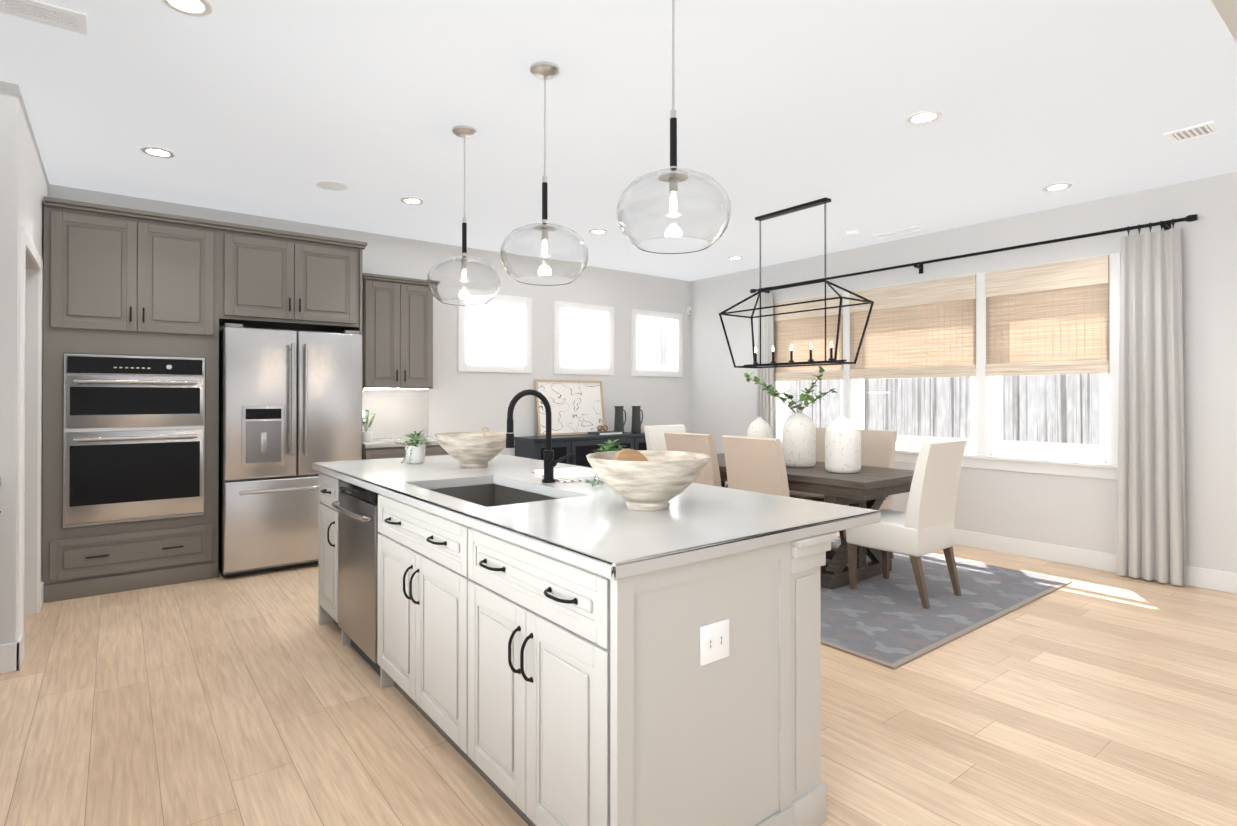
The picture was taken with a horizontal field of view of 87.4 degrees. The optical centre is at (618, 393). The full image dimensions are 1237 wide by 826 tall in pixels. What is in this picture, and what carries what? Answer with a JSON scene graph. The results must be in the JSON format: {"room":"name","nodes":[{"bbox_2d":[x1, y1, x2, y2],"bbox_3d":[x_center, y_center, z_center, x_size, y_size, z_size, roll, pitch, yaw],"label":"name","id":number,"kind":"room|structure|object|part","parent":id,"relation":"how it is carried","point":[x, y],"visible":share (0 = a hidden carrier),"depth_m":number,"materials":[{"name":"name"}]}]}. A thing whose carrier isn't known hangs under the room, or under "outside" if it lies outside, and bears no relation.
{"room":"kitchen","nodes":[
{"label":"kitchen","id":0,"kind":"room"},
{"bbox_2d":[0,81,48,644],"bbox_3d":[-3.461,-0.076,3.754,0.120,2.780,1.820,0,0,-38],"label":"wall","id":1,"kind":"structure","parent":0,"point":[24,185],"depth_m":3.06,"materials":[{"name":"white paint"}]},
{"bbox_2d":[0,633,24,673],"bbox_3d":[-3.121,1.242,2.849,0.716,0.135,0.016,0,0,-38],"label":"baseboard","id":2,"kind":"structure","parent":1,"relation":"attached to","point":[11,657],"depth_m":3.05,"materials":[{"name":"white"}]},
{"bbox_2d":[19,226,42,634],"bbox_3d":[-3.224,0.248,3.557,0.014,2.130,1.000,0,0,-38],"label":"door frame","id":3,"kind":"structure","parent":1,"relation":"attached to","point":[27,244],"depth_m":3.19,"materials":[{"name":"white"}]},
{"bbox_2d":[63,354,204,527],"bbox_3d":[-3.357,0.302,4.512,0.759,1.112,0.567,0,0,-38],"label":"wall oven","id":4,"kind":"object","parent":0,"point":[133,438],"visible":1,"depth_m":4.32,"materials":[{"name":"silver metal"}]},
{"bbox_2d":[49,184,690,506],"bbox_3d":[-2.323,-0.066,5.891,8.100,2.780,0.160,0,0,-38],"label":"wall","id":5,"kind":"structure","parent":0,"point":[458,401],"depth_m":6.71,"materials":[{"name":"white paint"}]},
{"bbox_2d":[350,273,432,391],"bbox_3d":[-2.016,-0.521,5.808,0.610,0.950,0.331,0,0,-38],"label":"upper cabinet","id":6,"kind":"object","parent":5,"relation":"attached to","point":[393,317],"depth_m":5.65,"materials":[{"name":"grey wood"}]},
{"bbox_2d":[362,392,427,439],"bbox_3d":[-2.117,0.180,5.928,0.768,0.450,0.012,0,0,-38],"label":"backsplash","id":7,"kind":"structure","parent":5,"relation":"attached to","point":[397,413],"depth_m":5.97,"materials":[{"name":"white tile"}]},
{"bbox_2d":[458,294,682,376],"bbox_3d":[-0.433,-0.613,7.350,3.020,0.800,0.178,0,0,-38],"label":"window","id":8,"kind":"structure","parent":5,"relation":"in","point":[524,305],"depth_m":7.22,"materials":[{"name":"white"}]},
{"bbox_3d":[-0.436,-0.613,7.353,2.810,0.590,0.040,0,0,-38],"label":"window sash","id":9,"kind":"part","parent":8,"relation":"part of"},
{"bbox_2d":[687,306,691,314],"bbox_3d":[0.907,-1.064,8.282,0.058,0.100,0.034,0,0,-38],"label":"switch","id":10,"kind":"object","parent":5,"relation":"attached to","point":[689,310],"visible":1,"depth_m":8.27,"materials":[{"name":"white plastic"}]},
{"bbox_2d":[0,531,1236,825],"bbox_3d":[0.734,1.335,2.079,8.260,0.060,9.920,0,0,-38],"label":"floor","id":11,"kind":"structure","parent":0,"point":[1090,697],"depth_m":2.58,"materials":[{"name":"brown wood"}]},
{"bbox_2d":[218,323,361,577],"bbox_3d":[-2.579,0.410,5.065,0.940,1.820,0.727,0,0,-38],"label":"fridge","id":12,"kind":"object","parent":11,"relation":"on","point":[290,407],"visible":0.85,"depth_m":4.75,"materials":[{"name":"silver metal"}]},
{"bbox_2d":[362,444,448,459],"bbox_3d":[-1.941,0.883,5.682,0.748,0.880,0.611,0,0,-38],"label":"base cabinet","id":13,"kind":"object","parent":11,"relation":"on","point":[431,449],"depth_m":5.36,"materials":[{"name":"grey wood"}]},
{"bbox_2d":[362,436,438,447],"bbox_3d":[-1.929,0.423,5.685,0.768,0.040,0.625,0,0,-38],"label":"countertop","id":14,"kind":"structure","parent":13,"relation":"on","point":[383,441],"depth_m":5.44,"materials":[{"name":"white stone"}]},
{"bbox_2d":[362,410,375,441],"bbox_3d":[-2.129,0.266,5.462,0.159,0.272,0.151,0,0,-38],"label":"potted plant","id":15,"kind":"object","parent":14,"relation":"on","point":[366,436],"visible":0.81,"depth_m":5.43,"materials":[{"name":"white"}]},
{"bbox_2d":[315,470,843,825],"bbox_3d":[-0.544,0.869,2.830,0.864,0.880,2.842,0,0,-38],"label":"kitchen island","id":16,"kind":"object","parent":11,"relation":"on","point":[538,651],"depth_m":1.79,"materials":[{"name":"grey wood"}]},
{"bbox_2d":[332,479,379,675],"bbox_3d":[-1.046,0.873,3.282,0.670,0.876,0.598,0,0,-38],"label":"dishwasher","id":17,"kind":"object","parent":16,"relation":"in","point":[356,506],"visible":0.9,"depth_m":3.07,"materials":[{"name":"grey metal"}]},
{"bbox_2d":[312,454,880,573],"bbox_3d":[-0.440,0.410,2.914,1.115,0.040,2.830,0,0,-38],"label":"island countertop","id":18,"kind":"structure","parent":16,"relation":"on","point":[594,526],"depth_m":2.08,"materials":[{"name":"white stone"}]},
{"bbox_2d":[393,430,434,463],"bbox_3d":[-1.149,0.299,3.666,0.236,0.187,0.234,0,0,-38],"label":"potted plant","id":19,"kind":"object","parent":18,"relation":"on","point":[414,452],"visible":1,"depth_m":3.62,"materials":[{"name":"white"}]},
{"bbox_2d":[434,427,505,467],"bbox_3d":[-0.778,0.287,3.493,0.420,0.208,0.420,0,0,-38],"label":"bowl","id":20,"kind":"object","parent":18,"relation":"on","point":[473,449],"visible":0.9,"depth_m":3.37,"materials":[{"name":"ceramic"}]},
{"bbox_2d":[432,482,563,505],"bbox_3d":[-0.524,0.537,2.651,0.454,0.242,0.824,0,0,-38],"label":"sink","id":21,"kind":"object","parent":18,"relation":"in","point":[489,493],"depth_m":3.02,"materials":[{"name":"grey metal"}]},
{"bbox_2d":[506,389,572,482],"bbox_3d":[-0.343,0.185,2.787,0.286,0.408,0.110,0,0,-38],"label":"faucet","id":22,"kind":"object","parent":18,"relation":"on","point":[550,463],"visible":1,"depth_m":2.82,"materials":[{"name":"black metal"}]},
{"bbox_2d":[532,467,600,482],"bbox_3d":[-0.199,0.381,3.085,0.313,0.016,0.428,0,0,-26],"label":"placemats","id":23,"kind":"object","parent":18,"relation":"on","point":[572,474],"visible":0.71,"depth_m":3.02,"materials":[{"name":"fabric"}]},
{"bbox_2d":[585,439,624,486],"bbox_3d":[-0.042,0.293,2.808,0.302,0.189,0.242,0,0,-38],"label":"potted plant","id":24,"kind":"object","parent":18,"relation":"on","point":[609,446],"visible":0.25,"depth_m":2.83,"materials":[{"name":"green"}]},
{"bbox_2d":[586,449,709,510],"bbox_3d":[0.100,0.288,2.200,0.420,0.195,0.420,0,0,-38],"label":"bowl","id":25,"kind":"object","parent":18,"relation":"on","point":[648,480],"visible":1,"depth_m":2.08,"materials":[{"name":"ceramic"}]},
{"bbox_2d":[700,618,728,665],"bbox_3d":[0.253,0.648,1.691,0.106,0.100,0.007,0,0,-38],"label":"outlet","id":26,"kind":"object","parent":16,"relation":"attached to","point":[714,641],"visible":1,"depth_m":1.69,"materials":[{"name":"white plastic"}]},
{"bbox_2d":[514,432,646,467],"bbox_3d":[-0.280,0.890,7.071,1.720,0.880,0.445,0,0,-38],"label":"sideboard","id":27,"kind":"object","parent":11,"relation":"on","point":[580,447],"visible":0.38,"depth_m":6.71,"materials":[{"name":"grey wood"}]},
{"bbox_2d":[535,379,604,435],"bbox_3d":[-0.518,0.149,7.096,0.870,0.598,0.095,0,0,-38],"label":"framed art","id":28,"kind":"object","parent":27,"relation":"on","point":[577,406],"visible":0.83,"depth_m":7.10,"materials":[{"name":"white paper"}]},
{"bbox_2d":[588,431,621,434],"bbox_3d":[-0.147,0.435,7.148,0.320,0.029,0.220,0,0,-38],"label":"books","id":29,"kind":"object","parent":27,"relation":"on","point":[605,433],"visible":0.98,"depth_m":7.07,"materials":[{"name":"grey"}]},
{"bbox_2d":[597,425,607,431],"bbox_3d":[-0.181,0.381,7.134,0.144,0.070,0.070,0,0,-38],"label":"wood knot","id":30,"kind":"object","parent":29,"relation":"on","point":[600,429],"visible":1,"depth_m":7.11,"materials":[{"name":"brown wood"}]},
{"bbox_2d":[614,406,625,433],"bbox_3d":[0.024,0.295,7.307,0.161,0.310,0.116,0,0,-38],"label":"jug","id":31,"kind":"object","parent":27,"relation":"on","point":[619,422],"visible":0.96,"depth_m":7.25,"materials":[{"name":"grey ceramic"}]},
{"bbox_2d":[631,406,642,432],"bbox_3d":[0.221,0.296,7.460,0.161,0.310,0.116,0,0,-38],"label":"jug","id":32,"kind":"object","parent":27,"relation":"on","point":[636,423],"visible":1,"depth_m":7.40,"materials":[{"name":"grey ceramic"}]},
{"bbox_2d":[821,536,1072,669],"bbox_3d":[1.298,1.314,5.005,2.360,0.012,3.070,0,0,-38],"label":"rug","id":33,"kind":"object","parent":11,"relation":"on","point":[891,622],"visible":0.4,"depth_m":3.99,"materials":[{"name":"fabric"}]},
{"bbox_2d":[644,425,685,450],"bbox_3d":[0.602,0.806,5.968,0.480,1.012,0.580,0,0,-38],"label":"head chair","id":34,"kind":"object","parent":33,"relation":"on","point":[655,437],"visible":0.06,"depth_m":6.05,"materials":[{"name":"white fabric"}]},
{"bbox_2d":[664,431,721,486],"bbox_3d":[0.728,0.801,5.040,0.580,1.012,0.480,0,0,-38],"label":"chair","id":35,"kind":"object","parent":33,"relation":"on","point":[695,443],"visible":0.08,"depth_m":4.78,"materials":[{"name":"beige fabric"}]},
{"bbox_2d":[722,435,824,573],"bbox_3d":[1.102,0.799,4.558,0.580,1.012,0.480,0,0,-38],"label":"chair","id":36,"kind":"object","parent":33,"relation":"on","point":[755,464],"visible":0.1,"depth_m":4.37,"materials":[{"name":"beige fabric"}]},
{"bbox_2d":[789,427,826,498],"bbox_3d":[1.498,0.804,5.613,0.580,1.012,0.480,0,0,-38],"label":"chair","id":37,"kind":"object","parent":33,"relation":"on","point":[820,444],"visible":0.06,"depth_m":5.59,"materials":[{"name":"beige fabric"}]},
{"bbox_2d":[717,453,913,588],"bbox_3d":[1.277,0.934,5.099,0.900,0.747,2.000,0,0,-38],"label":"dining table","id":38,"kind":"object","parent":33,"relation":"on","point":[868,487],"visible":0.25,"depth_m":4.42,"materials":[{"name":"brown wood"}]},
{"bbox_2d":[747,417,771,437],"bbox_3d":[1.132,0.373,5.191,0.196,0.375,0.196,0,0,-38],"label":"vase","id":39,"kind":"object","parent":38,"relation":"on","point":[759,427],"visible":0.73,"depth_m":5.12,"materials":[{"name":"ceramic"}]},
{"bbox_2d":[744,366,836,467],"bbox_3d":[1.357,0.169,4.965,0.586,0.781,0.697,0,0,-38],"label":"vase","id":40,"kind":"object","parent":38,"relation":"on","point":[799,439],"visible":1,"depth_m":4.89,"materials":[{"name":"ceramic"}]},
{"bbox_2d":[825,415,860,472],"bbox_3d":[1.601,0.355,4.619,0.244,0.405,0.244,0,0,-38],"label":"vase","id":41,"kind":"object","parent":38,"relation":"on","point":[842,444],"visible":1,"depth_m":4.52,"materials":[{"name":"ceramic"}]},
{"bbox_2d":[804,429,896,558],"bbox_3d":[1.848,0.802,5.163,0.580,1.012,0.480,0,0,-38],"label":"chair","id":42,"kind":"object","parent":33,"relation":"on","point":[878,447],"visible":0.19,"depth_m":5.17,"materials":[{"name":"beige fabric"}]},
{"bbox_2d":[846,439,966,608],"bbox_3d":[1.883,0.797,4.253,0.480,1.012,0.580,0,0,-38],"label":"head chair","id":43,"kind":"object","parent":33,"relation":"on","point":[923,524],"visible":0.92,"depth_m":4.07,"materials":[{"name":"white fabric"}]},
{"bbox_2d":[0,0,1236,280],"bbox_3d":[-0.588,-1.506,3.795,8.260,0.080,5.610,0,0,-38],"label":"ceiling","id":44,"kind":"structure","parent":0,"point":[274,108],"depth_m":3.33,"materials":[{"name":"white paint"}]},
{"bbox_2d":[0,0,87,34],"bbox_3d":[-2.223,-1.468,2.494,0.270,0.008,0.170,0,0,-38],"label":"ceiling vent","id":45,"kind":"object","parent":44,"relation":"in","point":[52,15],"visible":1,"depth_m":2.50,"materials":[{"name":"white metal"}]},
{"bbox_2d":[141,147,174,157],"bbox_3d":[-2.785,-1.460,3.915,0.170,0.008,0.170,0,0,-38],"label":"recessed light","id":46,"kind":"object","parent":44,"relation":"in","point":[158,152],"visible":0.94,"depth_m":3.92,"materials":[{"name":"white"}]},
{"bbox_2d":[161,0,212,15],"bbox_3d":[-1.622,-1.467,2.427,0.170,0.008,0.170,0,0,-38],"label":"recessed light","id":47,"kind":"object","parent":44,"relation":"in","point":[197,7],"visible":0.96,"depth_m":2.45,"materials":[{"name":"white"}]},
{"bbox_2d":[316,181,348,190],"bbox_3d":[-2.011,-1.459,4.548,0.210,0.005,0.210,0,0,-38],"label":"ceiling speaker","id":48,"kind":"object","parent":44,"relation":"in","point":[332,185],"visible":1,"depth_m":4.53,"materials":[{"name":"white"}]},
{"bbox_2d":[400,197,423,204],"bbox_3d":[-1.560,-1.455,4.887,0.170,0.008,0.170,0,0,-38],"label":"recessed light","id":49,"kind":"object","parent":44,"relation":"in","point":[412,200],"visible":0.98,"depth_m":4.88,"materials":[{"name":"white"}]},
{"bbox_2d":[427,125,499,305],"bbox_3d":[-0.858,-0.987,3.602,0.396,0.960,0.396,0,0,-38],"label":"pendant light","id":50,"kind":"object","parent":44,"relation":"hanging from","point":[463,280],"visible":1,"depth_m":3.47,"materials":[{"name":"clear glass"}]},
{"bbox_2d":[500,61,588,285],"bbox_3d":[-0.333,-0.990,2.927,0.396,0.960,0.396,0,0,-38],"label":"pendant light","id":51,"kind":"object","parent":44,"relation":"hanging from","point":[544,253],"visible":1,"depth_m":2.79,"materials":[{"name":"clear glass"}]},
{"bbox_2d":[589,229,607,234],"bbox_3d":[-0.181,-1.450,5.799,0.170,0.008,0.170,0,0,-38],"label":"recessed light","id":52,"kind":"object","parent":44,"relation":"in","point":[598,231],"visible":1,"depth_m":5.79,"materials":[{"name":"white"}]},
{"bbox_2d":[617,0,730,253],"bbox_3d":[0.191,-0.994,2.252,0.396,0.960,0.396,0,0,-38],"label":"pendant light","id":53,"kind":"object","parent":44,"relation":"hanging from","point":[673,209],"visible":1,"depth_m":2.11,"materials":[{"name":"clear glass"}]},
{"bbox_2d":[728,256,743,259],"bbox_3d":[1.247,-1.445,6.889,0.170,0.008,0.170,0,0,-38],"label":"recessed light","id":54,"kind":"object","parent":44,"relation":"in","point":[735,257],"visible":1,"depth_m":6.87,"materials":[{"name":"white"}]},
{"bbox_2d":[719,197,873,368],"bbox_3d":[1.361,-0.838,5.097,0.419,1.242,1.169,0,0,-38],"label":"chandelier","id":55,"kind":"object","parent":44,"relation":"hanging from","point":[831,360],"visible":1,"depth_m":5.02,"materials":[{"name":"black metal"}]},
{"bbox_2d":[846,230,859,235],"bbox_3d":[2.107,-1.441,5.819,0.124,0.030,0.124,0,0,-38],"label":"recessed light","id":56,"kind":"object","parent":44,"relation":"attached to","point":[853,233],"visible":1,"depth_m":5.78,"materials":[{"name":"white"}]},
{"bbox_2d":[873,226,923,237],"bbox_3d":[2.518,-1.452,5.829,0.160,0.008,0.400,0,0,-38],"label":"ceiling vent","id":57,"kind":"object","parent":44,"relation":"in","point":[899,232],"visible":0.94,"depth_m":5.82,"materials":[{"name":"white metal"}]},
{"bbox_2d":[906,110,941,124],"bbox_3d":[1.616,-1.462,3.425,0.170,0.008,0.170,0,0,-38],"label":"recessed light","id":58,"kind":"object","parent":44,"relation":"in","point":[923,117],"visible":0.96,"depth_m":3.43,"materials":[{"name":"white"}]},
{"bbox_2d":[1043,183,1071,190],"bbox_3d":[3.094,-1.456,4.564,0.170,0.008,0.170,0,0,-38],"label":"recessed light","id":59,"kind":"object","parent":44,"relation":"in","point":[1057,186],"visible":0.98,"depth_m":4.56,"materials":[{"name":"white"}]},
{"bbox_2d":[1163,121,1221,143],"bbox_3d":[3.218,-1.463,3.627,0.210,0.008,0.210,0,0,-38],"label":"ceiling vent","id":60,"kind":"object","parent":44,"relation":"in","point":[1194,132],"visible":0.98,"depth_m":3.62,"materials":[{"name":"white metal"}]},
{"bbox_2d":[690,172,1236,572],"bbox_3d":[3.933,-0.072,4.570,0.160,2.780,9.920,0,0,-38],"label":"wall","id":61,"kind":"structure","parent":0,"point":[1073,511],"depth_m":5.04,"materials":[{"name":"white paint"}]},
{"bbox_2d":[773,252,1120,479],"bbox_3d":[2.750,-0.195,6.053,0.210,1.670,3.251,0,0,-38],"label":"window","id":62,"kind":"structure","parent":61,"relation":"in","point":[986,456],"depth_m":5.46,"materials":[{"name":"white"}]},
{"bbox_2d":[774,293,842,380],"bbox_3d":[1.998,-0.578,6.877,0.022,0.875,0.859,0,0,-38],"label":"window shade","id":63,"kind":"object","parent":62,"relation":"attached to","point":[800,332],"visible":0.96,"depth_m":6.87,"materials":[{"name":"beige wicker"}]},
{"bbox_2d":[849,274,975,378],"bbox_3d":[2.679,-0.583,6.000,0.022,0.875,1.203,0,0,-38],"label":"window shade","id":64,"kind":"object","parent":62,"relation":"attached to","point":[924,329],"visible":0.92,"depth_m":5.93,"materials":[{"name":"beige wicker"}]},
{"bbox_3d":[2.783,-0.210,6.079,0.084,1.430,3.001,0,0,-38],"label":"window sash","id":65,"kind":"part","parent":62,"relation":"part of","materials":[{"name":"white glass"}]},
{"bbox_2d":[985,255,1108,375],"bbox_3d":[3.361,-0.587,5.122,0.022,0.875,0.859,0,0,-38],"label":"window shade","id":66,"kind":"object","parent":62,"relation":"attached to","point":[1048,319],"visible":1,"depth_m":5.09,"materials":[{"name":"beige wicker"}]},
{"bbox_2d":[750,214,1197,293],"bbox_3d":[2.729,-1.150,5.888,0.129,0.099,3.860,0,0,-38],"label":"curtain rod","id":67,"kind":"object","parent":61,"relation":"attached to","point":[1165,225],"visible":0.83,"depth_m":5.21,"materials":[{"name":"black metal"}]},
{"bbox_2d":[757,293,773,437],"bbox_3d":[1.635,0.100,7.227,0.065,2.433,0.260,0,0,-38],"label":"curtain","id":68,"kind":"object","parent":67,"relation":"hanging from","point":[765,406],"visible":0.42,"depth_m":7.21,"materials":[{"name":"grey fabric"}]},
{"bbox_2d":[1116,228,1186,585],"bbox_3d":[3.723,0.086,4.538,0.078,2.433,0.390,0,0,-38],"label":"curtain","id":69,"kind":"object","parent":67,"relation":"hanging from","point":[1151,532],"visible":1,"depth_m":4.53,"materials":[{"name":"grey fabric"}]},
{"bbox_2d":[954,529,1236,593],"bbox_3d":[3.861,1.250,4.509,0.020,0.135,9.600,0,0,-38],"label":"baseboard","id":70,"kind":"structure","parent":61,"relation":"attached to","point":[1217,580],"depth_m":5.00,"materials":[{"name":"white wood"}]},
{"bbox_2d":[1211,0,1236,41],"bbox_3d":[1.589,-1.886,1.842,7.220,0.820,0.150,0,0,-38],"label":"wall","id":71,"kind":"structure","parent":0,"point":[1226,10],"depth_m":2.50,"materials":[{"name":"white paint"}]},
{"label":"outside","id":72,"kind":"structure","parent":0,"visible":0},
{"bbox_2d":[469,308,1099,453],"bbox_3d":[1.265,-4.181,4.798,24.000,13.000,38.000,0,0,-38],"label":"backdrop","id":73,"kind":"structure","parent":72,"point":[931,401],"depth_m":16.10,"materials":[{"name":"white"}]}
]}

